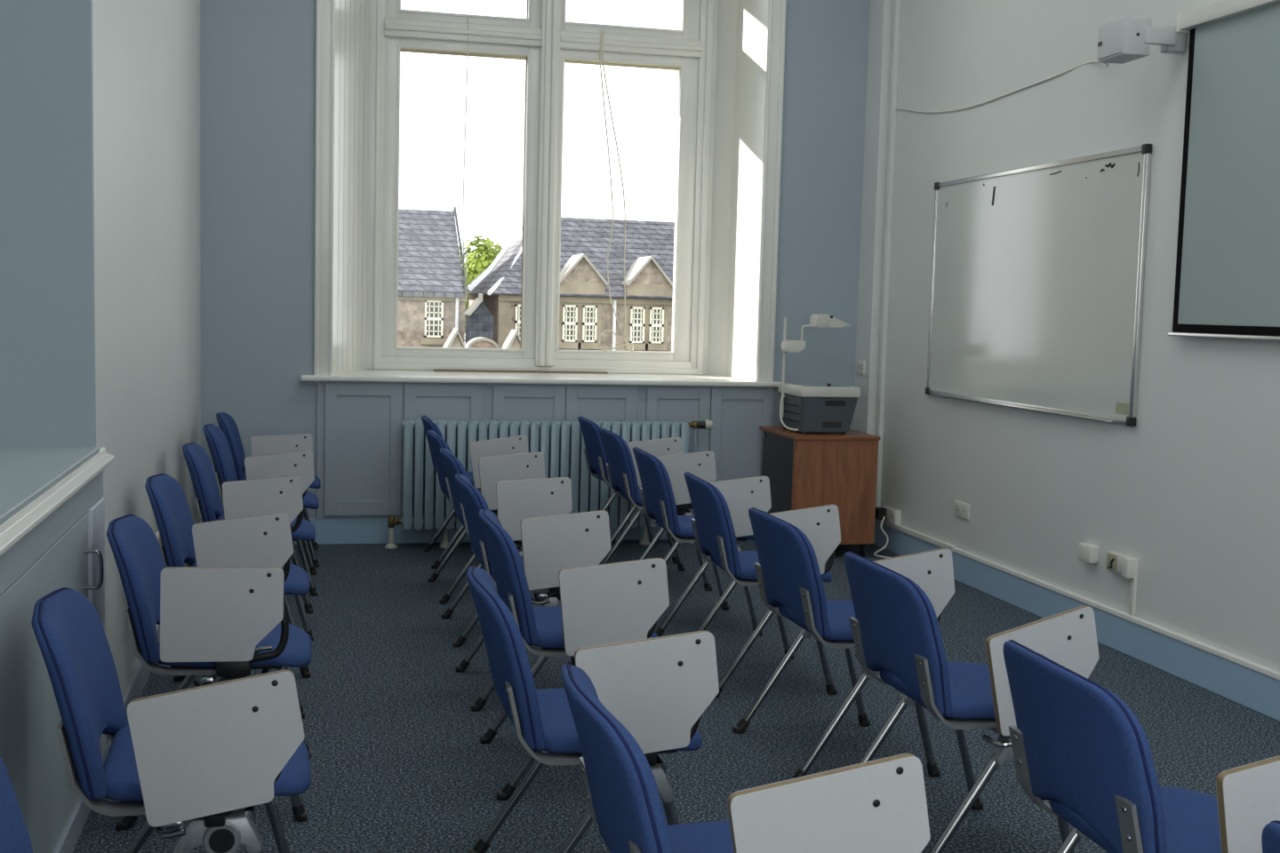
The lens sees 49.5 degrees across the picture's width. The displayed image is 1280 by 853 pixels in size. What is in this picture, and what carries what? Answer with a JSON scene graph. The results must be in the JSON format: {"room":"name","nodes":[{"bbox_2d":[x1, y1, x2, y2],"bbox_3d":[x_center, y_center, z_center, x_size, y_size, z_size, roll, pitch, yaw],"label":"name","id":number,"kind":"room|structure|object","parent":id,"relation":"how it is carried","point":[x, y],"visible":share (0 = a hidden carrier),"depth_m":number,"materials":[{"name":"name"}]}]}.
{"room":"classroom","nodes":[
{"label":"classroom","id":0,"kind":"room"},
{"bbox_2d":[92,0,200,695],"bbox_3d":[-1.745,-1.031,2.378,1.100,4.450,11.000,0,5,-13],"label":"wall","id":1,"kind":"structure","parent":0,"point":[147,53],"depth_m":5.20,"materials":[{"name":"white paint"}]},
{"bbox_2d":[0,0,95,447],"bbox_3d":[-1.978,-1.356,3.789,0.900,2.960,0.030,0,5,-13],"label":"wall","id":2,"kind":"structure","parent":1,"relation":"attached to","point":[48,398],"depth_m":3.92,"materials":[{"name":"blue paint"}]},
{"bbox_2d":[105,563,188,752],"bbox_3d":[-2.072,0.815,6.103,0.018,0.110,3.925,0,5,-13],"label":"baseboard","id":3,"kind":"structure","parent":1,"relation":"attached to","point":[136,684],"depth_m":4.90,"materials":[{"name":"blue paint"}]},
{"bbox_2d":[155,530,160,545],"bbox_3d":[-1.965,0.473,5.660,0.016,0.085,0.140,0,5,-13],"label":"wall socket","id":4,"kind":"object","parent":1,"relation":"attached to","point":[157,535],"visible":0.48,"depth_m":5.63,"materials":[{"name":"white plastic"}]},
{"bbox_2d":[200,0,870,518],"bbox_3d":[-0.995,-1.556,8.650,5.473,4.450,0.900,0,5,-13],"label":"wall","id":5,"kind":"structure","parent":0,"point":[258,57],"depth_m":8.01,"materials":[{"name":"blue paint"}]},
{"bbox_2d":[293,518,668,544],"bbox_3d":[-0.597,0.626,8.475,3.990,0.155,0.018,0,5,-13],"label":"baseboard","id":6,"kind":"structure","parent":5,"relation":"attached to","point":[354,531],"depth_m":8.23,"materials":[{"name":"blue paint"}]},
{"bbox_2d":[304,381,778,519],"bbox_3d":[-0.549,0.146,8.429,2.895,0.811,0.042,0,5,-13],"label":"wall paneling","id":7,"kind":"structure","parent":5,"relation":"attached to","point":[359,459],"depth_m":8.28,"materials":[{"name":"blue paint"}]},
{"bbox_2d":[300,0,786,388],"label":"window","id":8,"kind":"structure","parent":5,"relation":"in","point":[728,55],"depth_m":8.86,"materials":[{"name":"white paint"}]},
{"bbox_2d":[462,15,468,295],"bbox_3d":[-1.104,-1.721,8.835,0.041,1.761,0.018,0,5,-13],"label":"blind cord","id":9,"kind":"object","parent":8,"relation":"hanging from","point":[468,15],"visible":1,"depth_m":8.84,"materials":[{"name":"white fabric"}]},
{"bbox_2d":[598,29,634,351],"bbox_3d":[-0.150,-1.528,9.072,0.286,2.076,0.027,0,5,-15],"label":"blind cord","id":10,"kind":"object","parent":8,"relation":"hanging from","point":[601,38],"visible":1,"depth_m":9.08,"materials":[{"name":"white fabric"}]},
{"bbox_2d":[857,360,864,375],"bbox_3d":[1.393,-0.372,8.742,0.016,0.085,0.100,0,5,-13],"label":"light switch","id":11,"kind":"object","parent":5,"relation":"attached to","point":[860,364],"visible":1,"depth_m":8.72,"materials":[{"name":"white plastic"}]},
{"bbox_2d":[72,539,1279,852],"bbox_3d":[0.216,1.256,3.524,5.473,0.200,11.900,0,5,-13],"label":"floor","id":12,"kind":"structure","parent":0,"point":[399,763],"depth_m":4.82,"materials":[{"name":"blue carpet"}]},
{"bbox_2d":[0,756,32,852],"bbox_3d":[-0.762,0.854,1.998,0.552,0.814,0.670,0,5,-13],"label":"chair","id":13,"kind":"object","parent":12,"relation":"on","point":[14,836],"visible":1,"depth_m":2.10,"materials":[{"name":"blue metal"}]},
{"bbox_2d":[0,446,114,852],"bbox_3d":[-1.599,0.713,2.266,0.951,1.003,3.800,0,5,-13],"label":"base cabinet","id":14,"kind":"object","parent":12,"relation":"on","point":[52,503],"visible":0.84,"depth_m":3.24,"materials":[{"name":"grey paint"}]},
{"bbox_2d":[31,587,311,852],"bbox_3d":[-0.995,0.762,2.983,0.553,0.814,0.670,0,5,-15],"label":"chair","id":15,"kind":"object","parent":12,"relation":"on","point":[201,755],"visible":1,"depth_m":2.69,"materials":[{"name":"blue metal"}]},
{"bbox_2d":[106,514,311,831],"bbox_3d":[-1.229,0.668,3.993,0.553,0.814,0.670,0,5,-12],"label":"chair","id":16,"kind":"object","parent":12,"relation":"on","point":[227,623],"visible":0.91,"depth_m":3.69,"materials":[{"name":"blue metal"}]},
{"bbox_2d":[144,473,311,719],"bbox_3d":[-1.457,0.580,4.929,0.552,0.814,0.670,1,5,-11],"label":"chair","id":17,"kind":"object","parent":12,"relation":"on","point":[262,540],"visible":0.57,"depth_m":4.62,"materials":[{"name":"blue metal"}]},
{"bbox_2d":[182,442,315,641],"bbox_3d":[-1.689,0.481,6.005,0.552,0.814,0.670,0,5,-13],"label":"chair","id":18,"kind":"object","parent":12,"relation":"on","point":[255,497],"visible":0.57,"depth_m":5.70,"materials":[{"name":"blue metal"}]},
{"bbox_2d":[202,424,319,596],"bbox_3d":[-1.880,0.399,6.891,0.552,0.814,0.670,0,5,-13],"label":"chair","id":19,"kind":"object","parent":12,"relation":"on","point":[300,464],"visible":0.38,"depth_m":6.60,"materials":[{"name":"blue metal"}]},
{"bbox_2d":[216,412,320,567],"bbox_3d":[-2.037,0.332,7.612,0.552,0.814,0.670,0,5,-13],"label":"chair","id":20,"kind":"object","parent":12,"relation":"on","point":[261,445],"visible":0.44,"depth_m":7.31,"materials":[{"name":"blue fabric"}]},
{"bbox_2d":[421,415,528,568],"bbox_3d":[-0.950,0.347,7.761,0.561,0.814,0.678,0,5,-13],"label":"chair","id":21,"kind":"object","parent":12,"relation":"on","point":[517,444],"visible":0.31,"depth_m":7.46,"materials":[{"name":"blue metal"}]},
{"bbox_2d":[426,430,545,604],"bbox_3d":[-0.788,0.426,6.906,0.553,0.814,0.670,0,5,-14],"label":"chair","id":22,"kind":"object","parent":12,"relation":"on","point":[492,470],"visible":0.37,"depth_m":6.61,"materials":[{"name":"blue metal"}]},
{"bbox_2d":[440,448,572,647],"bbox_3d":[-0.605,0.503,6.076,0.552,0.814,0.670,0,5,-13],"label":"chair","id":23,"kind":"object","parent":12,"relation":"on","point":[517,500],"visible":0.48,"depth_m":5.76,"materials":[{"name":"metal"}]},
{"bbox_2d":[454,473,611,711],"bbox_3d":[-0.419,0.587,5.173,0.552,0.814,0.670,0,5,-13],"label":"chair","id":24,"kind":"object","parent":12,"relation":"on","point":[550,545],"visible":0.66,"depth_m":4.86,"materials":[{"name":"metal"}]},
{"bbox_2d":[384,418,712,549],"bbox_3d":[-0.527,0.335,8.313,1.966,0.765,0.150,0,5,-13],"label":"radiator","id":25,"kind":"object","parent":12,"relation":"on","point":[561,443],"visible":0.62,"depth_m":8.20,"materials":[{"name":"blue metal"}]},
{"bbox_2d":[478,508,669,800],"bbox_3d":[-0.229,0.668,4.296,0.552,0.814,0.670,0,5,-12],"label":"chair","id":26,"kind":"object","parent":12,"relation":"on","point":[602,604],"visible":0.75,"depth_m":3.99,"materials":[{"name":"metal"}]},
{"bbox_2d":[466,565,719,852],"bbox_3d":[-0.147,0.752,3.350,0.553,0.814,0.670,0,5,-13],"label":"chair","id":27,"kind":"object","parent":12,"relation":"on","point":[660,689],"visible":0.8,"depth_m":3.05,"materials":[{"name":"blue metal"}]},
{"bbox_2d":[577,416,682,564],"bbox_3d":[-0.084,0.351,7.987,0.552,0.814,0.670,0,5,-13],"label":"chair","id":28,"kind":"object","parent":12,"relation":"on","point":[595,452],"visible":0.41,"depth_m":7.71,"materials":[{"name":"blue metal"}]},
{"bbox_2d":[600,428,716,591],"bbox_3d":[0.062,0.418,7.261,0.552,0.814,0.670,0,5,-13],"label":"chair","id":29,"kind":"object","parent":12,"relation":"on","point":[620,469],"visible":0.64,"depth_m":6.97,"materials":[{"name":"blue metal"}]},
{"bbox_2d":[632,447,771,637],"bbox_3d":[0.240,0.505,6.315,0.553,0.814,0.670,0,5,-12],"label":"chair","id":30,"kind":"object","parent":12,"relation":"on","point":[656,492],"visible":0.7,"depth_m":6.04,"materials":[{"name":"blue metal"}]},
{"bbox_2d":[560,663,930,852],"bbox_3d":[0.133,0.838,2.447,0.552,0.814,0.670,0,5,-13],"label":"chair","id":31,"kind":"object","parent":12,"relation":"on","point":[880,805],"visible":1,"depth_m":2.14,"materials":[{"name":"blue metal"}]},
{"bbox_2d":[683,472,840,698],"bbox_3d":[0.445,0.589,5.406,0.553,0.814,0.670,1,5,-11],"label":"chair","id":32,"kind":"object","parent":12,"relation":"on","point":[714,532],"visible":0.74,"depth_m":5.17,"materials":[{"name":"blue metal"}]},
{"bbox_2d":[759,425,880,557],"bbox_3d":[1.069,0.389,8.423,0.527,0.724,0.665,0,5,-13],"label":"media cabinet","id":33,"kind":"object","parent":12,"relation":"on","point":[808,470],"visible":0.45,"depth_m":8.13,"materials":[{"name":"brown wood"}]},
{"bbox_2d":[778,313,860,434],"bbox_3d":[1.062,-0.322,8.337,0.409,0.706,0.416,0,5,-13],"label":"projector","id":34,"kind":"object","parent":33,"relation":"on","point":[804,407],"visible":1,"depth_m":8.19,"materials":[{"name":"black plastic"}]},
{"bbox_2d":[782,402,799,423],"bbox_3d":[0.905,-0.086,8.317,0.010,0.100,0.290,0,5,-13],"label":"vent","id":35,"kind":"object","parent":34,"relation":"attached to","point":[790,411],"depth_m":8.31,"materials":[{"name":"black plastic"}]},
{"bbox_2d":[822,422,840,427],"bbox_3d":[1.130,-0.011,8.183,0.116,0.035,0.011,0,5,-13],"label":"vent grille","id":36,"kind":"object","parent":34,"relation":"attached to","point":[824,424],"depth_m":8.18,"materials":[{"name":"black plastic"}]},
{"bbox_2d":[827,315,851,327],"bbox_3d":[1.186,-0.637,8.394,0.145,0.074,0.140,0,5,-13],"label":"hood","id":37,"kind":"object","parent":34,"relation":"attached to","point":[832,322],"depth_m":8.32,"materials":[{"name":"white plastic"}]},
{"bbox_2d":[732,507,954,780],"bbox_3d":[0.634,0.674,4.485,0.569,0.814,0.686,0,5,-15],"label":"chair","id":38,"kind":"object","parent":12,"relation":"on","point":[789,580],"visible":0.76,"depth_m":4.26,"materials":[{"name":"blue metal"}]},
{"bbox_2d":[873,516,892,559],"bbox_3d":[1.472,0.666,8.236,0.126,0.222,0.303,0,5,-21],"label":"lead","id":39,"kind":"object","parent":12,"relation":"on","point":[884,517],"visible":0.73,"depth_m":8.31,"materials":[{"name":"white plastic"}]},
{"bbox_2d":[843,552,1099,852],"bbox_3d":[0.833,0.749,3.687,0.569,0.814,0.701,0,5,-14],"label":"chair","id":40,"kind":"object","parent":12,"relation":"on","point":[896,632],"visible":0.74,"depth_m":3.47,"materials":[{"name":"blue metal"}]},
{"bbox_2d":[1002,640,1279,852],"bbox_3d":[1.005,0.839,2.705,0.569,0.814,0.691,0,5,-12],"label":"chair","id":41,"kind":"object","parent":12,"relation":"on","point":[1077,747],"visible":1,"depth_m":2.52,"materials":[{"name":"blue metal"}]},
{"bbox_2d":[1261,820,1279,852],"bbox_3d":[1.098,0.925,1.743,0.569,0.814,0.686,0,5,-13],"label":"chair","id":42,"kind":"object","parent":12,"relation":"on","point":[1270,836],"visible":1,"depth_m":1.81,"materials":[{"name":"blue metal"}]},
{"bbox_2d":[873,0,1279,671],"bbox_3d":[2.816,-1.036,3.827,0.300,4.450,12.100,0,5,-13],"label":"wall","id":43,"kind":"structure","parent":0,"point":[1190,492],"depth_m":6.38,"materials":[{"name":"white paint"}]},
{"bbox_2d":[852,0,901,507],"bbox_3d":[1.478,-1.488,8.620,0.078,4.450,0.315,0,5,-13],"label":"trim","id":44,"kind":"structure","parent":43,"relation":"attached to","point":[884,15],"depth_m":8.58,"materials":[{"name":"white paint"}]},
{"bbox_2d":[882,505,901,525],"bbox_3d":[1.527,0.540,8.436,0.044,0.085,0.200,0,5,-13],"label":"wall socket","id":45,"kind":"object","parent":43,"relation":"attached to","point":[893,516],"visible":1,"depth_m":8.37,"materials":[{"name":"white plastic"}]},
{"bbox_2d":[874,507,886,519],"bbox_3d":[1.472,0.531,8.489,0.054,0.070,0.070,0,5,-13],"label":"plug","id":46,"kind":"object","parent":45,"relation":"attached to","point":[880,512],"visible":0.89,"depth_m":8.46,"materials":[{"name":"black plastic"}]},
{"bbox_2d":[877,519,957,551],"bbox_3d":[1.608,0.627,8.123,0.032,0.030,1.040,0,5,-13],"label":"cable trunking","id":47,"kind":"object","parent":43,"relation":"attached to","point":[928,539],"visible":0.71,"depth_m":8.01,"materials":[{"name":"white plastic"}]},
{"bbox_2d":[953,500,969,519],"bbox_3d":[1.752,0.454,7.558,0.016,0.085,0.170,0,5,-13],"label":"wall socket","id":48,"kind":"object","parent":43,"relation":"attached to","point":[961,509],"visible":1,"depth_m":7.54,"materials":[{"name":"white plastic"}]},
{"bbox_2d":[895,56,1109,112],"bbox_3d":[1.843,-1.736,7.133,0.229,0.172,2.713,1,5,-8],"label":"cable","id":49,"kind":"object","parent":43,"relation":"attached to","point":[1090,61],"visible":0.95,"depth_m":7.06,"materials":[{"name":"white plastic"}]},
{"bbox_2d":[925,144,1151,426],"bbox_3d":[1.896,-0.692,6.919,0.044,1.204,2.065,0,5,-13],"label":"whiteboard","id":50,"kind":"object","parent":43,"relation":"attached to","point":[1038,271],"visible":1,"depth_m":6.69,"materials":[{"name":"ceramic"}]},
{"bbox_2d":[934,393,1111,422],"bbox_3d":[1.871,-0.102,6.966,0.023,0.008,1.750,0,5,-13],"label":"tray","id":51,"kind":"object","parent":50,"relation":"on","point":[981,398],"depth_m":6.78,"materials":[{"name":"silver metal"}]},
{"bbox_2d":[874,521,1279,721],"bbox_3d":[2.706,1.145,3.540,0.022,0.150,10.600,0,5,-13],"label":"baseboard","id":52,"kind":"structure","parent":43,"relation":"attached to","point":[1259,692],"depth_m":5.97,"materials":[{"name":"blue paint"}]},
{"bbox_2d":[1078,543,1098,563],"bbox_3d":[2.038,0.575,6.303,0.047,0.080,0.105,0,5,-13],"label":"box","id":53,"kind":"object","parent":43,"relation":"attached to","point":[1088,553],"visible":1,"depth_m":6.27,"materials":[{"name":"white plastic"}]},
{"bbox_2d":[954,548,1279,680],"bbox_3d":[2.833,1.107,2.999,0.028,0.026,9.500,0,5,-13],"label":"trim","id":54,"kind":"structure","parent":43,"relation":"attached to","point":[1251,665],"depth_m":5.95,"materials":[{"name":"white paint"}]},
{"bbox_2d":[1106,551,1138,615],"bbox_3d":[2.091,0.683,6.055,0.055,0.248,0.200,0,5,-13],"label":"outlet","id":55,"kind":"object","parent":43,"relation":"attached to","point":[1127,566],"visible":1,"depth_m":5.97,"materials":[{"name":"white plastic"}]},
{"bbox_2d":[1096,16,1186,63],"bbox_3d":[2.063,-1.580,5.690,0.298,0.150,0.217,1,5,-10],"label":"loudspeaker","id":56,"kind":"object","parent":43,"relation":"attached to","point":[1125,39],"visible":0.97,"depth_m":5.59,"materials":[{"name":"grey plastic"}]},
{"bbox_2d":[1168,0,1279,341],"bbox_3d":[2.449,-0.914,4.532,0.082,1.298,2.312,0,5,-13],"label":"projection screen","id":57,"kind":"object","parent":43,"relation":"attached to","point":[1228,274],"visible":1,"depth_m":5.30,"materials":[{"name":"white fabric"}]},
{"label":"outside","id":58,"kind":"structure","parent":0,"visible":0},
{"bbox_3d":[-7.781,0.863,75.492,140.000,0.300,130.300,0,5,-13],"label":"ground","id":59,"kind":"structure","parent":58,"visible":0},
{"bbox_2d":[397,207,468,347],"bbox_3d":[-10.020,-1.668,42.358,8.600,10.360,7.600,0,5,-13],"label":"gabled house","id":60,"kind":"structure","parent":59,"relation":"on","point":[432,298],"depth_m":39.80,"materials":[{"name":"stone"}]},
{"bbox_2d":[442,328,465,348],"bbox_3d":[-3.989,1.363,29.422,0.705,6.880,0.720,0,5,-13],"label":"stone gable","id":61,"kind":"object","parent":59,"relation":"on","point":[454,340],"visible":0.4,"depth_m":28.86,"materials":[{"name":"stone"}]},
{"bbox_2d":[464,293,493,345],"bbox_3d":[-4.609,0.100,39.144,0.710,7.680,1.250,0,5,-13],"label":"stair tower","id":62,"kind":"structure","parent":59,"relation":"on","point":[479,321],"depth_m":38.43,"materials":[{"name":"stone"}]},
{"bbox_2d":[458,234,503,333],"bbox_3d":[-6.121,-3.306,62.355,7.512,10.392,6.730,0,5,-13],"label":"leafy tree","id":63,"kind":"object","parent":59,"relation":"on","point":[476,265],"visible":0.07,"depth_m":59.74,"materials":[{"name":"green plant"}]},
{"bbox_2d":[464,336,499,348],"bbox_3d":[-3.514,1.392,30.389,0.720,6.680,0.550,0,5,-13],"label":"arch","id":64,"kind":"object","parent":59,"relation":"on","point":[480,342],"visible":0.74,"depth_m":29.89,"materials":[{"name":"stone"}]},
{"bbox_2d":[501,329,519,349],"bbox_3d":[-2.783,1.370,29.710,0.705,6.880,0.720,0,5,-13],"label":"stone gable","id":65,"kind":"object","parent":59,"relation":"on","point":[512,341],"visible":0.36,"depth_m":29.16,"materials":[{"name":"stone"}]},
{"bbox_2d":[465,217,674,351],"bbox_3d":[-0.092,-1.609,45.205,11.763,10.274,8.688,0,5,-13],"label":"building","id":66,"kind":"structure","parent":59,"relation":"on","point":[586,310],"depth_m":40.92,"materials":[{"name":"stone"}]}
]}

